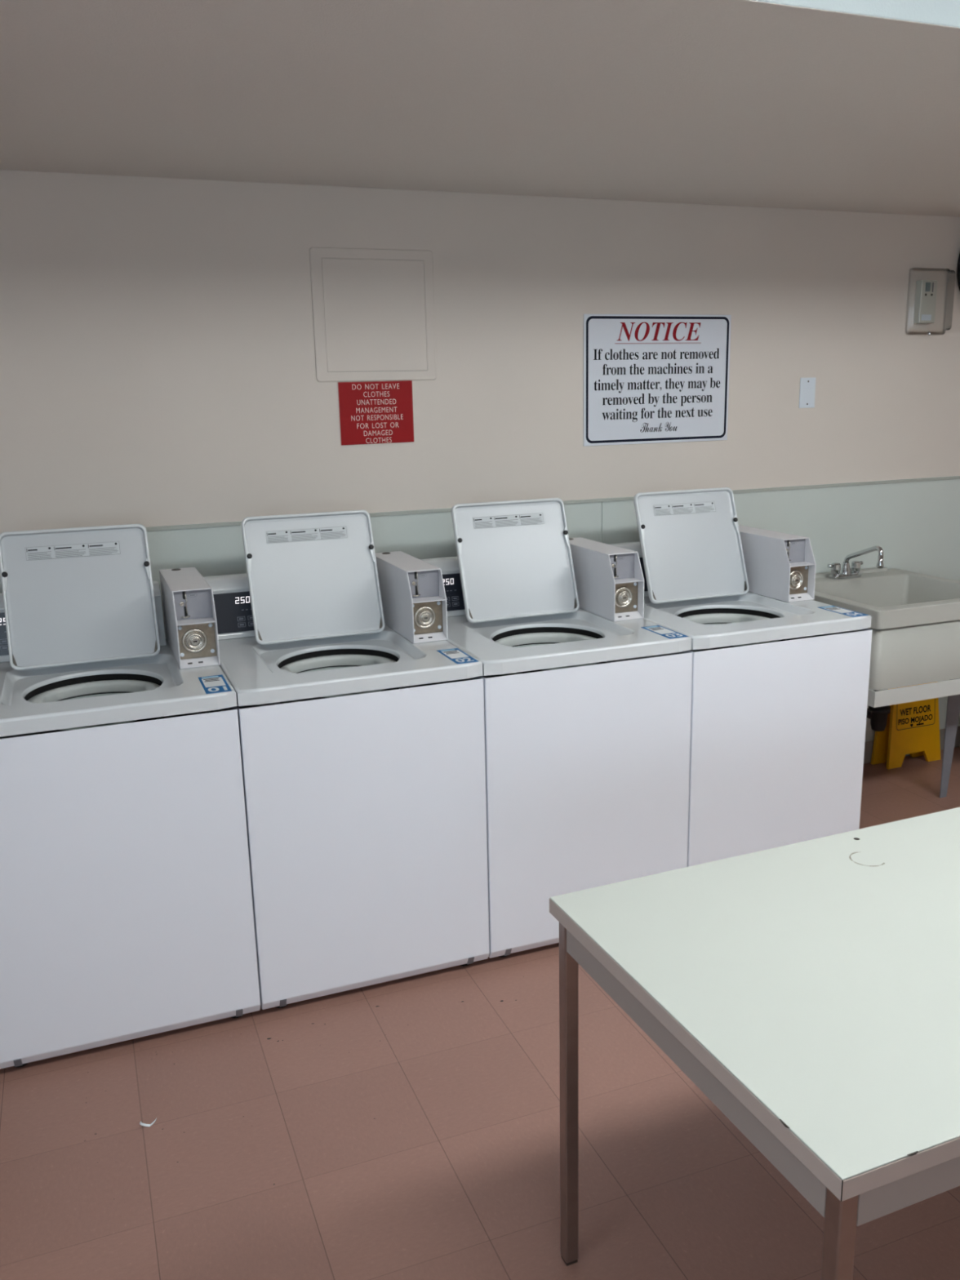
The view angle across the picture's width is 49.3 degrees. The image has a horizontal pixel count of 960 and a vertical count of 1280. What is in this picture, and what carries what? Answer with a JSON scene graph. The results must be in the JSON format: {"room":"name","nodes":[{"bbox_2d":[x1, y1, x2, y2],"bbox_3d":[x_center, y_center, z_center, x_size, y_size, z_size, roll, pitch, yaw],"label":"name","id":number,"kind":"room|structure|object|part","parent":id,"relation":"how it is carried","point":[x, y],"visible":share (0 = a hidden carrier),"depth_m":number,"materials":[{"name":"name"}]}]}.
{"room":"laundry","nodes":[
{"label":"laundry","id":0,"kind":"room"},
{"bbox_2d":[0,169,959,742],"bbox_3d":[-0.213,-0.469,3.664,7.600,2.470,0.120,-6,14,-20],"label":"wall","id":1,"kind":"structure","parent":0,"point":[157,366],"depth_m":3.51,"materials":[{"name":"beige paint"}]},
{"bbox_2d":[309,247,436,382],"bbox_3d":[-0.342,-1.056,3.410,0.411,0.413,0.005,-6,14,-20],"label":"access panel","id":2,"kind":"object","parent":1,"relation":"attached to","point":[373,309],"visible":1,"depth_m":3.40,"materials":[{"name":"beige paint"}]},
{"bbox_3d":[-0.339,-1.056,3.410,0.341,0.349,0.004,-6,14,-20],"label":"door","id":3,"kind":"part","parent":2,"relation":"part of","materials":[{"name":"beige paint"}]},
{"bbox_2d":[337,380,413,444],"bbox_3d":[-0.343,-0.755,3.478,0.252,0.204,0.003,-6,14,-20],"label":"notice sign","id":4,"kind":"object","parent":1,"relation":"attached to","point":[371,412],"visible":1,"depth_m":3.48,"materials":[{"name":"plastic"}]},
{"bbox_2d":[0,0,959,217],"bbox_3d":[0.104,-1.421,2.537,7.600,0.314,1.765,-6,14,-20],"label":"ceiling","id":5,"kind":"structure","parent":1,"relation":"attached to","point":[842,105],"depth_m":2.31,"materials":[{"name":"beige paint"}]},
{"bbox_2d":[0,475,959,742],"bbox_3d":[-0.177,0.100,3.736,7.600,1.128,0.011,-6,14,-20],"label":"wall panel","id":6,"kind":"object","parent":1,"relation":"attached to","point":[915,522],"depth_m":4.17,"materials":[{"name":"grey"}]},
{"bbox_2d":[583,314,731,446],"bbox_3d":[0.653,-0.954,3.833,0.610,0.457,0.004,-6,14,-20],"label":"notice sign","id":7,"kind":"object","parent":1,"relation":"attached to","point":[648,378],"visible":1,"depth_m":3.82,"materials":[{"name":"white"}]},
{"bbox_2d":[799,377,815,408],"bbox_3d":[1.277,-0.964,4.080,0.072,0.115,0.006,-6,14,-20],"label":"blank wall plate","id":8,"kind":"object","parent":1,"relation":"attached to","point":[807,385],"visible":1,"depth_m":4.08,"materials":[{"name":"white"}]},
{"bbox_2d":[863,725,959,764],"bbox_3d":[-0.162,0.698,3.873,7.600,0.100,0.006,-6,14,-20],"label":"baseboard","id":9,"kind":"structure","parent":1,"relation":"attached to","point":[868,745],"depth_m":4.66,"materials":[{"name":"plastic"}]},
{"bbox_2d":[913,280,937,323],"bbox_3d":[1.778,-1.349,4.176,0.080,0.164,0.036,-6,14,-20],"label":"thermostat","id":10,"kind":"object","parent":1,"relation":"attached to","point":[926,290],"visible":1,"depth_m":4.16,"materials":[{"name":"grey plastic"}]},
{"bbox_2d":[912,267,955,335],"bbox_3d":[1.803,-1.349,4.176,0.195,0.258,0.055,-6,14,-20],"label":"cover","id":11,"kind":"object","parent":1,"relation":"attached to","point":[951,273],"visible":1,"depth_m":4.20,"materials":[{"name":"clear plastic"}]},
{"bbox_2d":[957,253,959,288],"bbox_3d":[2.113,-1.520,4.258,0.400,0.400,0.062,-6,14,-20],"label":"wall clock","id":12,"kind":"object","parent":1,"relation":"attached to","point":[958,261],"visible":1,"depth_m":4.21,"materials":[{"name":"black plastic"}]},
{"bbox_2d":[0,746,959,1279],"bbox_3d":[0.913,1.412,1.226,7.600,0.120,5.905,-6,14,-20],"label":"floor","id":13,"kind":"structure","parent":0,"point":[455,1175],"depth_m":2.29,"materials":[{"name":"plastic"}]},
{"bbox_2d":[0,524,260,1069],"bbox_3d":[-1.031,0.353,2.858,0.654,1.276,0.726,-6,14,-20],"label":"washing machine","id":14,"kind":"object","parent":13,"relation":"on","point":[126,905],"visible":1,"depth_m":2.61,"materials":[{"name":"white metal"}]},
{"bbox_3d":[-1.182,-0.034,2.984,0.498,0.116,0.028,-6,14,-20],"label":"display panel","id":15,"kind":"part","parent":14,"relation":"part of","materials":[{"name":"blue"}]},
{"bbox_3d":[-1.107,-0.124,2.897,0.389,0.362,0.147,-6,14,-20],"label":"lid","id":16,"kind":"part","parent":14,"relation":"part of","materials":[{"name":"white metal"}]},
{"bbox_2d":[26,680,159,733],"bbox_3d":[-1.012,0.171,2.762,0.368,0.049,0.368,-6,14,-20],"label":"tub","id":17,"kind":"object","parent":14,"relation":"in","point":[58,690],"depth_m":2.89,"materials":[{"name":"white plastic"}]},
{"bbox_2d":[29,693,164,735],"bbox_3d":[-1.008,0.357,2.806,0.384,0.351,0.384,-6,14,-20],"label":"basket","id":18,"kind":"object","parent":14,"relation":"on","point":[69,695],"depth_m":2.87,"materials":[{"name":"metal"}]},
{"bbox_3d":[-1.032,0.109,2.789,0.654,0.040,0.700,-6,14,-20],"label":"panel","id":19,"kind":"part","parent":14,"relation":"part of","materials":[{"name":"white metal"}]},
{"bbox_3d":[-0.778,-0.096,2.837,0.098,0.080,0.002,-6,14,-20],"label":"slot plate","id":20,"kind":"part","parent":14,"relation":"part of","materials":[{"name":"grey metal"}]},
{"bbox_3d":[-0.768,0.000,2.837,0.098,0.099,0.003,-6,14,-20],"label":"lock plate","id":21,"kind":"part","parent":14,"relation":"part of","materials":[{"name":"metal"}]},
{"bbox_2d":[139,1118,156,1126],"bbox_3d":[-0.761,1.106,2.397,0.037,0.009,0.020,-3,13,-9],"label":"paper scrap","id":22,"kind":"object","parent":13,"relation":"on","point":[153,1122],"visible":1,"depth_m":2.39,"materials":[{"name":"white paper"}]},
{"bbox_2d":[84,976,524,1184],"bbox_3d":[-0.163,1.047,2.611,1.552,0.001,0.580,-6,14,-20],"label":"debris","id":23,"kind":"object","parent":13,"relation":"on","point":[523,976],"depth_m":2.71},
{"bbox_2d":[203,510,488,1009],"bbox_3d":[-0.420,0.285,3.088,0.654,1.276,0.726,-6,14,-20],"label":"washing machine","id":24,"kind":"object","parent":13,"relation":"on","point":[362,731],"visible":0.98,"depth_m":2.83,"materials":[{"name":"metal"}]},
{"bbox_3d":[-0.571,-0.102,3.214,0.498,0.116,0.028,-6,14,-20],"label":"display panel","id":25,"kind":"part","parent":24,"relation":"part of","materials":[{"name":"black plastic"}]},
{"bbox_3d":[-0.496,-0.192,3.126,0.389,0.362,0.147,-6,14,-20],"label":"lid","id":26,"kind":"part","parent":24,"relation":"part of","materials":[{"name":"white metal"}]},
{"bbox_2d":[279,666,385,704],"bbox_3d":[-0.398,0.289,3.035,0.384,0.351,0.384,-6,14,-20],"label":"basket","id":27,"kind":"object","parent":24,"relation":"on","point":[305,668],"depth_m":3.12,"materials":[{"name":"metal"}]},
{"bbox_2d":[280,654,401,701],"bbox_3d":[-0.402,0.103,2.991,0.368,0.049,0.368,-6,14,-20],"label":"tub","id":28,"kind":"object","parent":24,"relation":"in","point":[297,664],"depth_m":3.12,"materials":[{"name":"white plastic"}]},
{"bbox_3d":[-0.421,0.041,3.019,0.654,0.040,0.700,-6,14,-20],"label":"panel","id":29,"kind":"part","parent":24,"relation":"part of","materials":[{"name":"white metal"}]},
{"bbox_3d":[-0.168,-0.164,3.066,0.098,0.080,0.002,-6,14,-20],"label":"slot plate","id":30,"kind":"part","parent":24,"relation":"part of","materials":[{"name":"grey metal"}]},
{"bbox_3d":[-0.157,-0.068,3.067,0.098,0.099,0.003,-6,14,-20],"label":"lock plate","id":31,"kind":"part","parent":24,"relation":"part of","materials":[{"name":"metal"}]},
{"bbox_2d":[420,497,692,958],"bbox_3d":[0.191,0.217,3.318,0.654,1.276,0.726,-6,14,-20],"label":"washing machine","id":32,"kind":"object","parent":13,"relation":"on","point":[588,699],"visible":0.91,"depth_m":3.05,"materials":[{"name":"metal"}]},
{"bbox_3d":[0.039,-0.170,3.443,0.498,0.116,0.028,-6,14,-20],"label":"display panel","id":33,"kind":"part","parent":32,"relation":"part of","materials":[{"name":"black plastic"}]},
{"bbox_3d":[0.115,-0.260,3.356,0.389,0.362,0.147,-6,14,-20],"label":"lid","id":34,"kind":"part","parent":32,"relation":"part of","materials":[{"name":"white metal"}]},
{"bbox_2d":[490,643,599,677],"bbox_3d":[0.213,0.221,3.265,0.384,0.351,0.384,-6,14,-20],"label":"basket","id":35,"kind":"object","parent":32,"relation":"on","point":[516,645],"depth_m":3.33,"materials":[{"name":"metal"}]},
{"bbox_2d":[495,632,607,673],"bbox_3d":[0.209,0.035,3.221,0.368,0.049,0.368,-6,14,-20],"label":"tub","id":36,"kind":"object","parent":32,"relation":"in","point":[511,639],"depth_m":3.36,"materials":[{"name":"white plastic"}]},
{"bbox_3d":[0.189,-0.027,3.249,0.654,0.040,0.700,-6,14,-20],"label":"panel","id":37,"kind":"part","parent":32,"relation":"part of","materials":[{"name":"white metal"}]},
{"bbox_3d":[0.443,-0.232,3.296,0.098,0.080,0.002,-6,14,-20],"label":"slot plate","id":38,"kind":"part","parent":32,"relation":"part of","materials":[{"name":"grey metal"}]},
{"bbox_3d":[0.454,-0.136,3.296,0.098,0.099,0.003,-6,14,-20],"label":"lock plate","id":39,"kind":"part","parent":32,"relation":"part of","materials":[{"name":"metal"}]},
{"bbox_2d":[609,487,872,866],"bbox_3d":[0.801,0.149,3.547,0.654,1.276,0.726,-6,14,-20],"label":"washing machine","id":40,"kind":"object","parent":13,"relation":"on","point":[780,678],"visible":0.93,"depth_m":3.29,"materials":[{"name":"metal"}]},
{"bbox_3d":[0.650,-0.238,3.673,0.498,0.116,0.028,-6,14,-20],"label":"display panel","id":41,"kind":"part","parent":40,"relation":"part of","materials":[{"name":"black"}]},
{"bbox_3d":[0.725,-0.328,3.586,0.389,0.362,0.147,-6,14,-20],"label":"lid","id":42,"kind":"part","parent":40,"relation":"part of","materials":[{"name":"white metal"}]},
{"bbox_2d":[682,613,786,649],"bbox_3d":[0.820,-0.033,3.451,0.368,0.049,0.368,-6,14,-20],"label":"tub","id":43,"kind":"object","parent":40,"relation":"in","point":[700,618],"depth_m":3.59,"materials":[{"name":"white plastic"}]},
{"bbox_2d":[688,623,782,652],"bbox_3d":[0.824,0.153,3.495,0.384,0.351,0.384,-6,14,-20],"label":"basket","id":44,"kind":"object","parent":40,"relation":"on","point":[699,650],"depth_m":3.34,"materials":[{"name":"metal"}]},
{"bbox_3d":[0.800,-0.095,3.478,0.654,0.040,0.700,-6,14,-20],"label":"panel","id":45,"kind":"part","parent":40,"relation":"part of","materials":[{"name":"white metal"}]},
{"bbox_3d":[1.054,-0.300,3.526,0.098,0.080,0.002,-6,14,-20],"label":"slot plate","id":46,"kind":"part","parent":40,"relation":"part of","materials":[{"name":"grey metal"}]},
{"bbox_3d":[1.064,-0.204,3.526,0.098,0.099,0.003,-6,14,-20],"label":"lock plate","id":47,"kind":"part","parent":40,"relation":"part of","materials":[{"name":"metal"}]},
{"bbox_2d":[549,807,959,1279],"bbox_3d":[1.126,0.793,1.932,1.850,0.751,0.744,-7,14,-22],"label":"work table","id":48,"kind":"object","parent":13,"relation":"on","point":[809,990],"visible":1,"depth_m":1.56,"materials":[{"name":"white laminate"}]},
{"bbox_3d":[0.163,0.831,1.917,0.027,0.714,0.027,-7,14,-22],"label":"leg","id":49,"kind":"part","parent":48,"relation":"part of","materials":[{"name":"metal"}]},
{"bbox_3d":[0.428,0.973,1.292,0.027,0.714,0.027,-7,14,-22],"label":"leg","id":50,"kind":"part","parent":48,"relation":"part of","materials":[{"name":"metal"}]},
{"bbox_2d":[813,546,959,798],"bbox_3d":[1.563,0.145,4.071,0.665,1.010,0.659,-6,14,-20],"label":"utility sink","id":51,"kind":"object","parent":13,"relation":"on","point":[915,620],"visible":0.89,"depth_m":3.75,"materials":[{"name":"beige plastic"}]},
{"bbox_2d":[826,546,884,579],"bbox_3d":[1.501,-0.306,4.114,0.167,0.150,0.228,-6,14,-20],"label":"faucet","id":52,"kind":"object","parent":51,"relation":"on","point":[845,573],"depth_m":4.18,"materials":[{"name":"silver metal"}]},
{"bbox_2d":[813,567,959,690],"bbox_3d":[1.558,-0.064,4.021,0.665,0.305,0.659,-6,14,-20],"label":"basin","id":53,"kind":"object","parent":51,"relation":"in","point":[915,620],"depth_m":3.73,"materials":[{"name":"beige plastic"}]},
{"bbox_3d":[1.563,0.114,4.061,0.625,0.058,0.617,-6,14,-20],"label":"stand rail","id":54,"kind":"part","parent":51,"relation":"part of","materials":[{"name":"grey metal"}]},
{"bbox_3d":[1.860,0.347,4.159,0.082,0.563,0.060,-6,14,-20],"label":"leg","id":55,"kind":"part","parent":51,"relation":"part of","materials":[{"name":"grey paint"}]},
{"bbox_2d":[871,681,940,768],"bbox_3d":[1.862,0.232,4.522,0.310,0.620,0.086,-6,14,-20],"label":"sign","id":56,"kind":"object","parent":13,"relation":"on","point":[913,728],"visible":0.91,"depth_m":4.54,"materials":[{"name":"yellow plastic"}]}
]}

